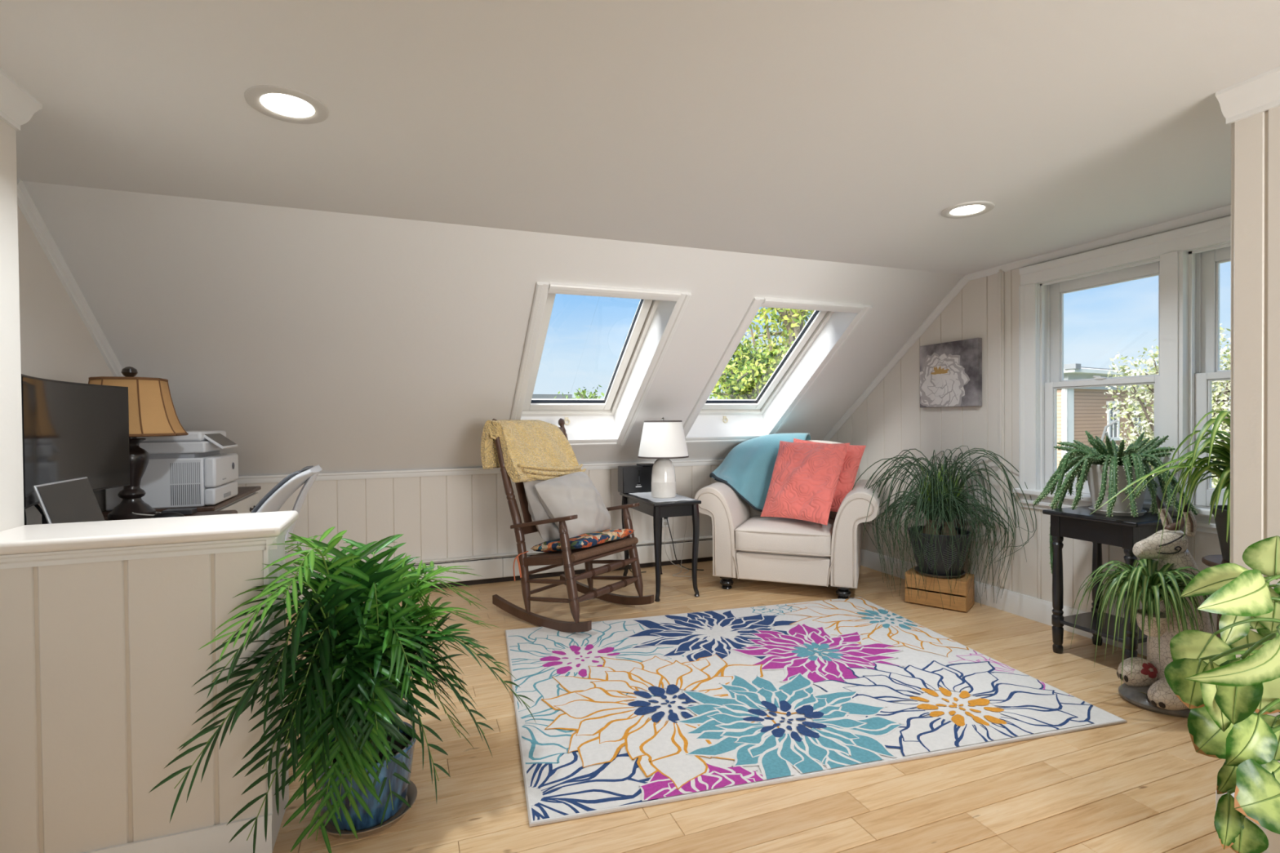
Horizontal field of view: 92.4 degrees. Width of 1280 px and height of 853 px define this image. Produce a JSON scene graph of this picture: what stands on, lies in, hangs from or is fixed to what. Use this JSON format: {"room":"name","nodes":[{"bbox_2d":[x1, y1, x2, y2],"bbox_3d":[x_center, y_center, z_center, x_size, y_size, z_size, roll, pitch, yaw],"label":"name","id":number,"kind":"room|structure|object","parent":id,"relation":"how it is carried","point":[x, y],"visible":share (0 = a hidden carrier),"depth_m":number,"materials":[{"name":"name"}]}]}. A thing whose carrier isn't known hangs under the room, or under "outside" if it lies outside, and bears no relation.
{"room":"attic sitting room","nodes":[
{"label":"attic sitting room","id":0,"kind":"room"},
{"bbox_2d":[0,118,24,531],"bbox_3d":[-1.191,0.148,-0.145,0.365,2.030,3.770,-1,1,-21],"label":"wall","id":1,"kind":"structure","parent":0,"point":[11,479],"depth_m":1.63,"materials":[{"name":"beige paint"}]},
{"bbox_2d":[0,68,42,130],"bbox_3d":[-1.003,-0.831,-0.082,0.058,0.078,3.770,-1,1,-21],"label":"crown molding","id":2,"kind":"structure","parent":1,"relation":"attached to","point":[18,106],"depth_m":1.61,"materials":[{"name":"white paint"}]},
{"bbox_2d":[17,204,113,511],"bbox_3d":[-2.439,0.126,2.632,0.100,2.030,2.310,-1,1,-21],"label":"wall","id":3,"kind":"structure","parent":0,"point":[56,344],"depth_m":2.39,"materials":[{"name":"beige paint"}]},
{"bbox_2d":[17,178,125,377],"bbox_3d":[-2.500,-0.261,2.949,0.020,1.288,1.669,-1,1,-21],"label":"trim","id":4,"kind":"structure","parent":3,"relation":"attached to","point":[25,203],"depth_m":2.48,"materials":[{"name":"white paint"}]},
{"bbox_2d":[0,535,288,852],"bbox_3d":[-1.329,0.721,1.647,0.633,0.843,0.240,-1,1,-21],"label":"wall","id":5,"kind":"structure","parent":0,"point":[101,663],"depth_m":1.53,"materials":[{"name":"beige paint"}]},
{"bbox_2d":[0,522,293,568],"bbox_3d":[-1.316,0.314,1.634,0.659,0.036,0.266,-1,1,-21],"label":"trim molding","id":6,"kind":"structure","parent":5,"relation":"attached to","point":[108,554],"depth_m":1.53,"materials":[{"name":"white paint"}]},
{"bbox_2d":[0,511,298,555],"bbox_3d":[-1.317,0.280,1.647,0.667,0.031,0.308,-1,1,-21],"label":"half wall cap","id":7,"kind":"object","parent":5,"relation":"on","point":[54,537],"visible":1,"depth_m":1.57,"materials":[{"name":"white paint"}]},
{"bbox_2d":[81,813,273,852],"bbox_3d":[-1.280,1.094,1.532,0.633,0.100,0.014,-1,1,-21],"label":"baseboard","id":8,"kind":"structure","parent":5,"relation":"attached to","point":[216,838],"depth_m":1.59,"materials":[{"name":"white paint"}]},
{"bbox_2d":[237,465,719,599],"bbox_3d":[-0.665,0.710,4.603,5.000,0.882,0.132,-1,1,-21],"label":"wall","id":9,"kind":"structure","parent":0,"point":[453,516],"depth_m":4.25,"materials":[{"name":"beige paint"}]},
{"bbox_2d":[293,541,305,555],"bbox_3d":[-2.192,0.771,3.950,0.070,0.114,0.008,-1,1,-21],"label":"wall outlet","id":10,"kind":"object","parent":9,"relation":"attached to","point":[303,548],"visible":0.3,"depth_m":3.95,"materials":[{"name":"white paint"}]},
{"bbox_2d":[234,458,724,484],"bbox_3d":[-0.641,0.307,4.527,4.600,0.048,0.024,-1,1,-21],"label":"trim","id":11,"kind":"structure","parent":9,"relation":"attached to","point":[462,471],"depth_m":4.20,"materials":[{"name":"white paint"}]},
{"bbox_2d":[297,535,712,599],"bbox_3d":[-0.337,0.998,4.623,3.940,0.200,0.068,-1,1,-21],"label":"baseboard heater","id":12,"kind":"object","parent":9,"relation":"attached to","point":[497,567],"visible":0.41,"depth_m":4.40,"materials":[{"name":"white metal"}]},
{"bbox_2d":[662,517,669,527],"bbox_3d":[0.197,0.738,4.855,0.070,0.114,0.008,-1,1,-21],"label":"wall outlet","id":13,"kind":"object","parent":9,"relation":"attached to","point":[663,518],"visible":0.46,"depth_m":4.85,"materials":[{"name":"white paint"}]},
{"bbox_2d":[22,181,964,475],"bbox_3d":[-0.336,-0.319,3.838,4.800,1.288,1.680,-1,1,-21],"label":"ceiling","id":14,"kind":"structure","parent":0,"point":[337,342],"depth_m":3.17,"materials":[{"name":"white paint"}]},
{"bbox_2d":[510,281,691,446],"bbox_3d":[-0.327,-0.356,3.827,0.862,1.007,1.213,-1,1,-21],"label":"window","id":15,"kind":"structure","parent":14,"relation":"attached to","point":[610,420],"depth_m":3.91,"materials":[{"name":"white paint"}]},
{"bbox_2d":[683,297,872,443],"bbox_3d":[0.854,-0.372,4.275,0.847,1.007,1.213,-1,1,-21],"label":"window","id":16,"kind":"structure","parent":14,"relation":"attached to","point":[831,325],"depth_m":4.43,"materials":[{"name":"white paint"}]},
{"bbox_2d":[0,0,1279,275],"bbox_3d":[0.742,-0.948,0.899,4.850,0.100,4.570,-1,1,-21],"label":"ceiling","id":17,"kind":"structure","parent":0,"point":[833,131],"depth_m":1.76,"materials":[{"name":"white paint"}]},
{"bbox_2d":[244,84,328,124],"bbox_3d":[-0.976,-0.890,1.702,0.204,0.011,0.204,-1,1,-21],"label":"recessed light","id":18,"kind":"object","parent":17,"relation":"in","point":[284,104],"visible":1,"depth_m":1.69,"materials":[{"name":"white plastic"}]},
{"bbox_2d":[940,200,995,218],"bbox_3d":[1.395,-0.923,2.617,0.204,0.011,0.204,-1,1,-21],"label":"recessed light","id":19,"kind":"object","parent":17,"relation":"in","point":[970,209],"visible":1,"depth_m":2.61,"materials":[{"name":"white plastic"}]},
{"bbox_2d":[272,560,1262,852],"bbox_3d":[0.296,1.177,1.662,5.299,0.100,6.480,-1,1,-21],"label":"floor","id":20,"kind":"structure","parent":0,"point":[1140,784],"depth_m":1.91,"materials":[{"name":"brown wood"}]},
{"bbox_2d":[25,503,237,524],"bbox_3d":[-1.918,0.676,2.236,0.550,0.930,1.090,-1,1,-21],"label":"desk","id":21,"kind":"object","parent":20,"relation":"on","point":[33,517],"visible":0.16,"depth_m":2.25,"materials":[{"name":"brown wood"}]},
{"bbox_2d":[32,476,105,524],"bbox_3d":[-1.660,0.279,1.956,0.287,0.224,0.310,-1,1,-21],"label":"laptop","id":22,"kind":"object","parent":21,"relation":"on","point":[71,500],"visible":0.28,"depth_m":1.90,"materials":[{"name":"silver metal"}]},
{"bbox_2d":[21,373,129,524],"bbox_3d":[-1.969,0.120,2.067,0.170,0.545,0.720,-1,1,-21],"label":"monitor","id":23,"kind":"object","parent":21,"relation":"on","point":[71,430],"visible":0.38,"depth_m":2.12,"materials":[{"name":"black plastic"}]},
{"bbox_2d":[88,366,188,520],"bbox_3d":[-2.142,0.068,2.584,0.365,0.640,0.294,-1,1,-21],"label":"table lamp","id":24,"kind":"object","parent":21,"relation":"on","point":[152,411],"visible":0.73,"depth_m":2.55,"materials":[{"name":"brown metal"}]},
{"bbox_2d":[132,507,196,515],"bbox_3d":[-2.037,0.369,2.624,0.190,0.035,0.204,-1,1,-21],"label":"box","id":25,"kind":"object","parent":21,"relation":"on","point":[185,511],"visible":0.62,"depth_m":2.67,"materials":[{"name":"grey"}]},
{"bbox_2d":[151,511,185,518],"bbox_3d":[-1.940,0.368,2.524,0.120,0.038,0.071,-1,1,-21],"label":"mouse","id":26,"kind":"object","parent":21,"relation":"on","point":[166,514],"visible":0.46,"depth_m":2.51,"materials":[{"name":"black plastic"}]},
{"bbox_2d":[102,486,261,516],"bbox_3d":[-2.317,0.750,3.211,0.453,0.765,0.965,-1,1,-21],"label":"desk","id":27,"kind":"object","parent":20,"relation":"on","point":[246,499],"visible":0.08,"depth_m":3.28,"materials":[{"name":"brown wood"}]},
{"bbox_2d":[105,430,238,511],"bbox_3d":[-2.225,0.197,2.968,0.447,0.345,0.435,-1,1,-21],"label":"printer","id":28,"kind":"object","parent":27,"relation":"on","point":[190,470],"visible":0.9,"depth_m":2.80,"materials":[{"name":"white plastic"}]},
{"bbox_2d":[204,480,237,505],"bbox_3d":[-2.063,0.324,3.034,0.043,0.077,0.420,-1,1,-21],"label":"paper tray","id":29,"kind":"object","parent":28,"relation":"on","point":[215,494],"depth_m":2.92,"materials":[{"name":"white plastic"}]},
{"bbox_2d":[250,464,322,562],"bbox_3d":[-1.733,0.654,2.525,0.774,0.962,0.597,-1,1,-21],"label":"office chair","id":30,"kind":"object","parent":20,"relation":"on","point":[277,496],"visible":0.21,"depth_m":2.48,"materials":[{"name":"white plastic"}]},
{"bbox_2d":[149,526,536,852],"bbox_3d":[-0.791,0.710,1.849,0.936,0.850,0.792,-1,1,-12],"label":"areca palm","id":31,"kind":"object","parent":20,"relation":"on","point":[365,655],"visible":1,"depth_m":1.66,"materials":[{"name":"green plant"}]},
{"bbox_2d":[317,721,416,831],"bbox_3d":[-0.805,1.029,1.810,0.280,0.198,0.280,-1,1,-21],"label":"pot","id":32,"kind":"object","parent":20,"relation":"on","point":[397,793],"depth_m":1.73,"materials":[{"name":"blue ceramic"}]},
{"bbox_2d":[492,417,653,632],"bbox_3d":[-0.400,0.526,3.650,0.744,1.155,0.646,0,1,36],"label":"rocking chair","id":33,"kind":"object","parent":20,"relation":"on","point":[567,557],"visible":0.77,"depth_m":3.50,"materials":[{"name":"brown wood"}]},
{"bbox_2d":[480,419,586,482],"bbox_3d":[-0.626,0.158,3.775,0.318,0.399,0.628,0,1,36],"label":"folded blanket","id":34,"kind":"object","parent":33,"relation":"on","point":[532,450],"visible":0.81,"depth_m":3.66,"materials":[{"name":"yellow fabric"}]},
{"bbox_2d":[513,528,634,581],"bbox_3d":[-0.353,0.736,3.610,0.410,0.251,0.698,0,1,36],"label":"seat cushion","id":35,"kind":"object","parent":33,"relation":"on","point":[584,540],"visible":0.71,"depth_m":3.46,"materials":[{"name":"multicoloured fabric"}]},
{"bbox_2d":[524,480,559,541],"bbox_3d":[-0.512,0.486,3.647,0.224,0.355,0.356,0,1,36],"label":"throw pillow","id":36,"kind":"object","parent":35,"relation":"on","point":[548,531],"visible":0.32,"depth_m":3.51,"materials":[{"name":"grey fabric"}]},
{"bbox_2d":[534,471,611,537],"bbox_3d":[-0.375,0.464,3.631,0.266,0.370,0.527,0,1,36],"label":"throw pillow","id":37,"kind":"object","parent":35,"relation":"on","point":[574,493],"visible":0.84,"depth_m":3.52,"materials":[{"name":"grey fabric"}]},
{"bbox_2d":[619,492,701,601],"bbox_3d":[0.127,0.789,4.210,0.330,0.625,0.670,-1,1,-21],"label":"end table","id":38,"kind":"object","parent":20,"relation":"on","point":[658,510],"visible":0.85,"depth_m":3.95,"materials":[{"name":"black wood"}]},
{"bbox_2d":[628,492,694,502],"bbox_3d":[0.124,0.474,4.206,0.292,0.004,0.608,-1,1,-21],"label":"table cloth","id":39,"kind":"object","parent":38,"relation":"on","point":[647,495],"visible":0.59,"depth_m":4.06,"materials":[{"name":"white fabric"}]},
{"bbox_2d":[637,417,692,580],"bbox_3d":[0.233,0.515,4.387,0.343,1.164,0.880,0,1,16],"label":"table lamp","id":40,"kind":"object","parent":38,"relation":"on","point":[663,440],"visible":0.96,"depth_m":4.03,"materials":[{"name":"ceramic"}]},
{"bbox_2d":[617,462,703,573],"bbox_3d":[0.112,0.683,4.612,0.664,0.828,0.329,-1,1,-30],"label":"speaker","id":41,"kind":"object","parent":20,"relation":"on","point":[637,478],"visible":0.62,"depth_m":4.38},
{"bbox_2d":[693,440,879,599],"bbox_3d":[1.052,0.597,4.319,1.178,0.983,0.841,0,1,21],"label":"armchair","id":42,"kind":"object","parent":20,"relation":"on","point":[747,544],"visible":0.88,"depth_m":3.97,"materials":[{"name":"beige fabric"}]},
{"bbox_2d":[709,432,810,511],"bbox_3d":[0.896,0.345,4.582,0.682,0.587,0.596,0,1,21],"label":"throw blanket","id":43,"kind":"object","parent":42,"relation":"on","point":[748,468],"visible":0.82,"depth_m":4.48,"materials":[{"name":"teal fabric"}]},
{"bbox_2d":[735,515,835,556],"bbox_3d":[1.018,0.743,4.231,0.612,0.193,0.646,0,1,21],"label":"seat cushion","id":44,"kind":"object","parent":42,"relation":"on","point":[756,535],"depth_m":3.97,"materials":[{"name":"beige fabric"}]},
{"bbox_2d":[760,440,849,524],"bbox_3d":[1.088,0.366,4.170,0.533,0.523,0.437,0,1,37],"label":"throw pillow","id":45,"kind":"object","parent":42,"relation":"on","point":[805,477],"visible":1,"depth_m":4.11,"materials":[{"name":"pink fabric"}]},
{"bbox_2d":[793,438,866,511],"bbox_3d":[1.254,0.337,4.285,0.538,0.500,0.290,0,1,43],"label":"throw pillow","id":46,"kind":"object","parent":42,"relation":"on","point":[850,467],"visible":0.21,"depth_m":4.12,"materials":[{"name":"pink fabric"}]},
{"bbox_2d":[505,596,1127,826],"bbox_3d":[0.540,1.104,2.816,2.200,0.014,1.665,-1,1,-15],"label":"area rug","id":47,"kind":"object","parent":20,"relation":"on","point":[630,713],"visible":1,"depth_m":2.45,"materials":[{"name":"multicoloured fabric"}]},
{"bbox_2d":[904,566,974,612],"bbox_3d":[1.840,0.993,3.775,0.346,0.182,0.230,0,1,39],"label":"wooden crate","id":48,"kind":"object","parent":20,"relation":"on","point":[934,597],"visible":0.85,"depth_m":3.68,"materials":[{"name":"brown wood"}]},
{"bbox_2d":[907,525,971,576],"bbox_3d":[1.838,0.766,3.772,0.352,0.259,0.352,-1,1,-21],"label":"pot","id":49,"kind":"object","parent":48,"relation":"on","point":[940,569],"depth_m":3.66,"materials":[{"name":"grey stone"}]},
{"bbox_2d":[851,445,1036,608],"bbox_3d":[1.671,0.599,3.676,0.848,0.952,1.160,-1,1,-21],"label":"palm","id":50,"kind":"object","parent":48,"relation":"in","point":[940,551],"visible":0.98,"depth_m":3.66,"materials":[{"name":"green plant"}]},
{"bbox_2d":[1042,505,1185,659],"bbox_3d":[2.207,0.750,2.873,0.357,0.690,0.420,-1,1,-21],"label":"table","id":51,"kind":"object","parent":20,"relation":"on","point":[1079,523],"visible":0.63,"depth_m":2.86,"materials":[{"name":"black wood"}]},
{"bbox_2d":[1059,611,1147,644],"bbox_3d":[2.214,0.938,2.877,0.315,0.018,0.340,-1,1,-21],"label":"shelf","id":52,"kind":"object","parent":51,"relation":"attached to","point":[1083,620],"depth_m":2.88,"materials":[{"name":"black wood"}]},
{"bbox_2d":[1033,431,1198,574],"bbox_3d":[2.186,0.382,2.857,0.468,0.724,0.582,-1,1,-23],"label":"succulent","id":53,"kind":"object","parent":51,"relation":"on","point":[1108,468],"visible":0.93,"depth_m":2.78,"materials":[{"name":"green leaf"},{"name":"light gray ceramic"},{"name":"soil"}]},
{"bbox_2d":[1086,463,1151,512],"bbox_3d":[2.220,0.284,2.860,0.246,0.221,0.246,-1,1,-21],"label":"pot","id":54,"kind":"object","parent":51,"relation":"on","point":[1094,479],"depth_m":2.78,"materials":[{"name":"white ceramic"}]},
{"bbox_2d":[1116,494,1213,717],"bbox_3d":[2.116,0.689,2.442,0.357,0.825,0.293,-1,1,0],"label":"figurine","id":55,"kind":"object","parent":20,"relation":"on","point":[1146,686],"visible":0.62,"depth_m":2.41,"materials":[{"name":"beige ceramic"}]},
{"bbox_2d":[1070,558,1219,690],"bbox_3d":[1.997,0.742,2.394,0.493,0.482,0.490,-1,1,-3],"label":"spider plant","id":56,"kind":"object","parent":55,"relation":"on","point":[1144,583],"visible":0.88,"depth_m":2.33,"materials":[{"name":"green plant"}]},
{"bbox_2d":[1140,662,1157,678],"bbox_3d":[2.043,0.978,2.462,0.081,0.054,0.026,-1,1,0],"label":"flower","id":57,"kind":"object","parent":55,"relation":"on","point":[1148,670],"depth_m":2.46,"materials":[{"name":"red paint"}]},
{"bbox_2d":[1136,608,1170,637],"bbox_3d":[2.005,0.773,2.403,0.108,0.088,0.108,-1,1,0],"label":"pot","id":58,"kind":"object","parent":55,"relation":"on","point":[1163,623],"depth_m":2.38,"materials":[{"name":"ceramic"}]},
{"bbox_2d":[1201,554,1229,639],"bbox_3d":[2.212,0.797,2.208,0.284,0.614,0.284,-1,1,-21],"label":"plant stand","id":59,"kind":"object","parent":20,"relation":"on","point":[1210,560],"visible":0.12,"depth_m":2.24,"materials":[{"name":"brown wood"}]},
{"bbox_2d":[1091,410,1230,567],"bbox_3d":[2.076,0.245,2.209,0.694,0.606,0.407,0,1,44],"label":"spider plant","id":60,"kind":"object","parent":59,"relation":"on","point":[1221,513],"visible":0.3,"depth_m":2.23,"materials":[{"name":"green plant"}]},
{"bbox_2d":[1164,535,1279,852],"bbox_3d":[1.395,0.656,1.298,0.640,0.931,0.320,-1,1,-21],"label":"plant","id":61,"kind":"object","parent":20,"relation":"on","point":[1222,692],"visible":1,"depth_m":1.24,"materials":[{"name":"green plant"}]},
{"bbox_2d":[829,215,1230,632],"bbox_3d":[2.247,0.071,3.568,0.152,2.030,3.880,-1,1,-21],"label":"wall","id":62,"kind":"structure","parent":0,"point":[891,420],"depth_m":3.76,"materials":[{"name":"beige paint"}]},
{"bbox_2d":[822,275,968,440],"bbox_3d":[1.760,-0.328,4.583,0.030,1.247,1.632,-1,1,-21],"label":"trim","id":63,"kind":"structure","parent":62,"relation":"attached to","point":[963,281],"depth_m":4.34,"materials":[{"name":"white paint"}]},
{"bbox_2d":[920,337,982,407],"bbox_3d":[1.991,-0.334,3.957,0.038,0.416,0.456,-1,1,-21],"label":"picture","id":64,"kind":"object","parent":62,"relation":"attached to","point":[951,372],"visible":1,"depth_m":3.92,"materials":[{"name":"grey paint"}]},
{"bbox_2d":[997,269,1004,586],"bbox_3d":[2.131,0.011,3.627,0.020,1.870,0.037,-1,1,-21],"label":"trim","id":65,"kind":"structure","parent":62,"relation":"attached to","point":[1001,316],"depth_m":3.62,"materials":[{"name":"beige paint"}]},
{"bbox_2d":[860,549,1146,656],"bbox_3d":[2.104,1.023,3.742,0.016,0.125,3.470,-1,1,-21],"label":"baseboard","id":66,"kind":"structure","parent":62,"relation":"attached to","point":[1029,607],"depth_m":3.58,"materials":[{"name":"white paint"}]},
{"bbox_2d":[964,204,1231,280],"bbox_3d":[2.365,-0.920,2.963,0.030,0.036,1.880,-1,1,-21],"label":"crown molding","id":67,"kind":"structure","parent":62,"relation":"attached to","point":[1223,211],"depth_m":3.04,"materials":[{"name":"white paint"}]},
{"bbox_2d":[1012,215,1231,533],"bbox_3d":[2.490,-0.213,2.843,0.201,1.358,1.515,-1,1,-21],"label":"window","id":68,"kind":"structure","parent":62,"relation":"in","point":[1186,261],"depth_m":2.92,"materials":[{"name":"white paint"}]},
{"bbox_2d":[1230,106,1279,762],"bbox_3d":[2.712,0.101,0.720,1.300,2.030,2.622,-1,1,-21],"label":"wall","id":69,"kind":"structure","parent":0,"point":[1255,343],"depth_m":1.66,"materials":[{"name":"beige paint"}]},
{"bbox_2d":[1215,790,1268,852],"bbox_3d":[2.084,1.069,0.487,0.066,0.112,2.616,-1,1,-21],"label":"baseboard","id":70,"kind":"structure","parent":69,"relation":"attached to","point":[1217,796],"depth_m":1.64,"materials":[{"name":"white paint"}]},
{"bbox_2d":[1215,66,1279,124],"bbox_3d":[2.068,-0.866,0.468,0.058,0.078,2.622,-1,1,-21],"label":"crown molding","id":71,"kind":"structure","parent":69,"relation":"attached to","point":[1260,93],"depth_m":1.63,"materials":[{"name":"white paint"}]},
{"bbox_2d":[1266,829,1279,852],"bbox_3d":[1.566,0.982,1.351,0.292,0.275,0.292,-1,1,-21],"label":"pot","id":72,"kind":"object","parent":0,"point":[1273,838],"depth_m":1.40,"materials":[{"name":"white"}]},
{"label":"outside","id":73,"kind":"structure","parent":0,"visible":0},
{"bbox_3d":[8.789,8.135,19.442,150.000,0.200,150.000,-1,1,-21],"label":"ground","id":74,"kind":"structure","parent":73,"visible":0},
{"bbox_2d":[532,394,572,399],"bbox_3d":[-9.261,3.444,26.385,10.900,9.349,8.660,-1,1,-21],"label":"roof","id":75,"kind":"structure","parent":74,"relation":"on","point":[534,396],"depth_m":23.91,"materials":[{"name":"grey"}]},
{"bbox_2d":[554,385,604,399],"bbox_3d":[-1.382,3.619,14.133,1.238,9.155,1.204,-1,1,-21],"label":"tree","id":76,"kind":"object","parent":74,"relation":"on","point":[582,394],"visible":0.07,"depth_m":13.97,"materials":[{"name":"green plant"}]},
{"bbox_2d":[709,306,814,399],"bbox_3d":[3.127,2.021,11.704,3.735,12.330,4.049,0,1,24],"label":"maple tree","id":77,"kind":"object","parent":74,"relation":"on","point":[752,371],"visible":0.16,"depth_m":11.01,"materials":[{"name":"green leaf"},{"name":"bark"}]},
{"bbox_2d":[1057,363,1229,476],"bbox_3d":[22.558,2.175,32.929,18.225,11.136,10.130,-1,1,-31],"label":"house","id":78,"kind":"structure","parent":74,"relation":"on","point":[1079,410],"depth_m":25.76,"materials":[{"name":"grey"}]},
{"bbox_2d":[1102,324,1231,488],"bbox_3d":[9.367,3.227,9.972,3.161,9.842,2.970,-1,1,-41],"label":"blossom tree","id":79,"kind":"object","parent":74,"relation":"on","point":[1217,395],"visible":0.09,"depth_m":10.08,"materials":[{"name":"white plant"}]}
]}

